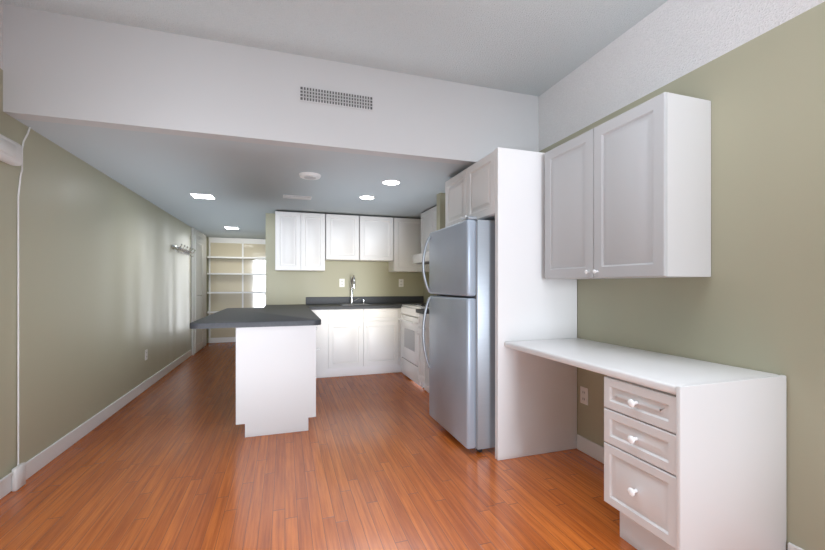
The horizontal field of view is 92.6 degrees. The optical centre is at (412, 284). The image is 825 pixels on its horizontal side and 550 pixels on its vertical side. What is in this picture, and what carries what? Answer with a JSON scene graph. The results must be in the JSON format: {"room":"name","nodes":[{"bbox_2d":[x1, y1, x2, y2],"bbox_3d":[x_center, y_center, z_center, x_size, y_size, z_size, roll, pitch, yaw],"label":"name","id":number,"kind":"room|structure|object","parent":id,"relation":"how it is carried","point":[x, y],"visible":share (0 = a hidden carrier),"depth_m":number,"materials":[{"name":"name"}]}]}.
{"room":"kitchen","nodes":[
{"label":"kitchen","id":0,"kind":"room"},
{"bbox_2d":[0,2,206,479],"bbox_3d":[-2.257,-0.195,1.908,0.120,2.750,13.020,0,0,-18],"label":"wall","id":1,"kind":"structure","parent":0,"point":[103,283],"depth_m":2.95,"materials":[{"name":"paint"}]},
{"bbox_2d":[0,134,21,165],"bbox_3d":[-2.206,-0.745,2.061,0.066,0.130,0.440,0,0,-18],"label":"sensor box","id":2,"kind":"object","parent":1,"relation":"attached to","point":[10,150],"visible":1,"depth_m":2.17,"materials":[{"name":"white plastic"}]},
{"bbox_2d":[0,127,30,491],"bbox_3d":[-2.270,0.106,2.221,0.032,2.149,0.424,0,0,-18],"label":"cable","id":3,"kind":"object","parent":1,"relation":"attached to","point":[18,473],"visible":0.94,"depth_m":2.31,"materials":[{"name":"white plastic"}]},
{"bbox_2d":[0,350,190,498],"bbox_3d":[-1.944,1.127,1.158,0.014,0.105,11.400,0,0,-18],"label":"baseboard","id":4,"kind":"structure","parent":1,"relation":"attached to","point":[47,455],"depth_m":3.04,"materials":[{"name":"white wood"}]},
{"bbox_2d":[145,349,147,359],"bbox_3d":[-3.018,0.790,4.468,0.008,0.118,0.075,0,0,-18],"label":"socket","id":5,"kind":"object","parent":1,"relation":"attached to","point":[146,350],"visible":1,"depth_m":4.46,"materials":[{"name":"white plastic"}]},
{"bbox_2d":[172,244,195,256],"bbox_3d":[-3.457,-0.521,6.002,0.111,0.130,1.050,0,0,-18],"label":"hook rail","id":6,"kind":"object","parent":1,"relation":"attached to","point":[174,247],"visible":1,"depth_m":5.91,"materials":[{"name":"silver metal"}]},
{"bbox_2d":[191,228,205,354],"bbox_3d":[-3.843,0.107,7.191,0.109,2.146,1.150,0,0,-18],"label":"hall door","id":7,"kind":"structure","parent":1,"relation":"in","point":[198,239],"depth_m":6.95,"materials":[{"name":"white wood"}]},
{"bbox_2d":[207,237,218,342],"bbox_3d":[-3.534,0.105,8.274,1.370,2.150,0.120,0,0,-18],"label":"wall","id":8,"kind":"structure","parent":0,"point":[207,237],"depth_m":8.01,"materials":[{"name":"paint"}]},
{"bbox_2d":[208,337,235,342],"bbox_3d":[-3.561,1.127,8.195,1.230,0.105,0.014,0,0,-18],"label":"baseboard","id":9,"kind":"structure","parent":8,"relation":"attached to","point":[220,339],"depth_m":8.07,"materials":[{"name":"white wood"}]},
{"bbox_2d":[207,237,265,337],"bbox_3d":[-3.526,0.051,8.095,1.215,2.037,0.220,0,0,-18],"label":"shelving unit","id":10,"kind":"object","parent":8,"relation":"attached to","point":[237,266],"visible":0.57,"depth_m":8.14,"materials":[{"name":"white painted wood"}]},
{"bbox_2d":[16,119,469,238],"bbox_3d":[-1.535,-1.010,5.768,3.630,0.080,6.120,0,0,-18],"label":"ceiling","id":11,"kind":"structure","parent":0,"point":[247,181],"depth_m":3.52,"materials":[{"name":"grey paint"}]},
{"bbox_2d":[189,193,215,198],"bbox_3d":[-2.284,-0.966,4.296,0.224,0.007,0.224,0,0,-18],"label":"recessed light","id":12,"kind":"object","parent":11,"relation":"in","point":[203,196],"visible":1,"depth_m":4.29,"materials":[{"name":"white"}]},
{"bbox_2d":[283,195,311,199],"bbox_3d":[-1.268,-0.964,4.340,0.300,0.012,0.150,0,0,-18],"label":"ceiling vent","id":13,"kind":"object","parent":11,"relation":"in","point":[284,196],"visible":1,"depth_m":4.31,"materials":[{"name":"white metal"}]},
{"bbox_2d":[299,172,320,179],"bbox_3d":[-0.902,-0.955,3.471,0.190,0.028,0.190,0,0,-18],"label":"smoke detector","id":14,"kind":"object","parent":11,"relation":"attached to","point":[304,175],"visible":1,"depth_m":3.43,"materials":[{"name":"white plastic"}]},
{"bbox_2d":[359,195,374,198],"bbox_3d":[-0.503,-0.965,4.346,0.178,0.009,0.178,0,0,-18],"label":"recessed light","id":15,"kind":"object","parent":11,"relation":"in","point":[362,196],"visible":1,"depth_m":4.33,"materials":[{"name":"white"}]},
{"bbox_2d":[382,179,400,184],"bbox_3d":[-0.202,-0.965,3.708,0.178,0.009,0.178,0,0,-18],"label":"recessed light","id":16,"kind":"object","parent":11,"relation":"in","point":[390,181],"visible":1,"depth_m":3.69,"materials":[{"name":"white"}]},
{"bbox_2d":[3,4,538,165],"bbox_3d":[-0.635,-1.270,2.790,3.510,0.600,0.100,0,0,-18],"label":"soffit beam","id":17,"kind":"structure","parent":0,"point":[58,68],"depth_m":2.57,"materials":[{"name":"grey paint"}]},
{"bbox_2d":[299,85,372,110],"bbox_3d":[-0.528,-1.310,2.768,0.516,0.106,0.006,0,0,-18],"label":"air vent","id":18,"kind":"object","parent":17,"relation":"attached to","point":[306,94],"visible":1,"depth_m":2.76,"materials":[{"name":"grey metal"}]},
{"bbox_2d":[0,342,636,549],"bbox_3d":[-0.512,1.210,2.409,3.750,0.060,13.140,0,0,-18],"label":"floor","id":19,"kind":"structure","parent":0,"point":[173,468],"depth_m":2.35,"materials":[{"name":"brown wood"}]},
{"bbox_2d":[190,304,320,436],"bbox_3d":[-1.524,0.724,4.109,0.921,0.912,2.577,0,0,-18],"label":"kitchen island","id":20,"kind":"object","parent":19,"relation":"on","point":[276,348],"visible":1,"depth_m":3.12,"materials":[{"name":"white wood"}]},
{"bbox_2d":[306,274,425,377],"bbox_3d":[-0.560,0.515,5.432,1.735,1.329,0.653,0,0,-18],"label":"base cabinet","id":21,"kind":"object","parent":19,"relation":"on","point":[355,335],"visible":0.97,"depth_m":5.12,"materials":[{"name":"white painted wood"},{"name":"dark laminate countertop"},{"name":"chrome faucet"}]},
{"bbox_2d":[399,294,436,387],"bbox_3d":[0.206,0.630,4.878,0.618,1.100,0.755,0,0,-18],"label":"stove","id":22,"kind":"object","parent":19,"relation":"on","point":[409,317],"visible":0.37,"depth_m":4.78,"materials":[{"name":"white metal"}]},
{"bbox_2d":[416,309,428,392],"bbox_3d":[0.359,0.674,4.399,0.623,1.012,0.240,0,0,-18],"label":"base cabinet","id":23,"kind":"object","parent":19,"relation":"on","point":[423,370],"visible":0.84,"depth_m":4.29,"materials":[{"name":"white wood"}]},
{"bbox_2d":[422,216,494,451],"bbox_3d":[0.597,0.352,3.178,0.868,1.655,0.760,0,0,-18],"label":"refrigerator","id":24,"kind":"object","parent":19,"relation":"on","point":[461,364],"visible":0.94,"depth_m":2.77,"materials":[{"name":"silver metal"}]},
{"bbox_2d":[445,147,576,460],"bbox_3d":[0.720,0.127,3.187,0.682,2.106,0.940,0,0,-18],"label":"surround","id":25,"kind":"object","parent":19,"relation":"on","point":[536,396],"visible":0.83,"depth_m":2.73,"materials":[{"name":"white"}]},
{"bbox_2d":[505,338,785,549],"bbox_3d":[1.082,0.780,2.151,0.631,0.800,1.247,0,0,-18],"label":"built-in desk","id":26,"kind":"object","parent":19,"relation":"on","point":[695,450],"visible":1,"depth_m":1.60,"materials":[{"name":"white laminate"}]},
{"bbox_2d":[0,0,667,96],"bbox_3d":[0.430,-1.610,-0.502,3.750,0.080,7.020,0,0,-18],"label":"ceiling","id":27,"kind":"structure","parent":0,"point":[527,47],"depth_m":2.40,"materials":[{"name":"white paint"}]},
{"bbox_2d":[266,213,422,304],"bbox_3d":[-0.927,0.105,5.723,2.260,2.150,0.120,0,0,-18],"label":"wall","id":28,"kind":"structure","parent":0,"point":[371,278],"depth_m":5.59,"materials":[{"name":"paint"}]},
{"bbox_2d":[339,279,344,286],"bbox_3d":[-1.007,-0.030,5.629,0.075,0.118,0.008,0,0,-18],"label":"socket","id":29,"kind":"object","parent":28,"relation":"attached to","point":[341,281],"visible":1,"depth_m":5.63,"materials":[{"name":"white plastic"}]},
{"bbox_2d":[275,211,428,272],"bbox_3d":[-0.798,-0.570,5.531,2.127,0.760,0.317,0,0,-18],"label":"upper cabinet","id":30,"kind":"object","parent":28,"relation":"attached to","point":[303,241],"visible":0.96,"depth_m":5.32,"materials":[{"name":"white wood"}]},
{"bbox_2d":[399,279,403,286],"bbox_3d":[-0.170,-0.030,5.900,0.075,0.118,0.008,0,0,-18],"label":"socket","id":31,"kind":"object","parent":28,"relation":"attached to","point":[401,281],"visible":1,"depth_m":5.90,"materials":[{"name":"white plastic"}]},
{"bbox_2d":[437,193,444,229],"bbox_3d":[0.493,0.105,4.259,0.460,2.150,0.100,0,0,-18],"label":"wall","id":32,"kind":"structure","parent":0,"point":[441,196],"depth_m":4.16,"materials":[{"name":"paint"}]},
{"bbox_2d":[423,0,824,549],"bbox_3d":[1.694,-0.195,1.489,0.120,2.750,9.790,0,0,-18],"label":"wall","id":33,"kind":"structure","parent":0,"point":[761,306],"depth_m":1.82,"materials":[{"name":"paint"}]},
{"bbox_2d":[413,252,428,263],"bbox_3d":[0.306,-0.335,4.913,0.407,0.120,0.750,0,0,-18],"label":"range hood","id":34,"kind":"object","parent":33,"relation":"attached to","point":[417,259],"visible":0.28,"depth_m":4.93,"materials":[{"name":"white metal"}]},
{"bbox_2d":[421,206,436,252],"bbox_3d":[0.363,-0.675,4.931,0.287,0.550,0.760,0,0,-18],"label":"upper cabinet","id":35,"kind":"object","parent":33,"relation":"attached to","point":[429,217],"visible":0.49,"depth_m":5.00,"materials":[{"name":"white wood"}]},
{"bbox_2d":[580,386,587,404],"bbox_3d":[1.209,0.780,2.777,0.008,0.118,0.075,0,0,-18],"label":"outlet","id":36,"kind":"object","parent":33,"relation":"attached to","point":[583,391],"visible":1,"depth_m":2.77,"materials":[{"name":"white plastic"}]},
{"bbox_2d":[577,434,603,463],"bbox_3d":[1.315,1.127,2.441,0.014,0.105,0.835,0,0,-18],"label":"baseboard","id":37,"kind":"structure","parent":33,"relation":"attached to","point":[586,446],"depth_m":2.71,"materials":[{"name":"white wood"}]},
{"bbox_2d":[545,92,710,278],"bbox_3d":[1.180,-0.476,2.326,0.336,0.872,0.900,0,0,-18],"label":"upper cabinet","id":38,"kind":"object","parent":33,"relation":"attached to","point":[628,196],"visible":1,"depth_m":2.01,"materials":[{"name":"white wood"}]},
{"bbox_2d":[788,542,803,549],"bbox_3d":[2.354,1.127,-0.770,0.014,0.105,5.085,0,0,-18],"label":"baseboard","id":39,"kind":"structure","parent":33,"relation":"attached to","point":[791,546],"depth_m":1.63,"materials":[{"name":"white wood"}]}
]}

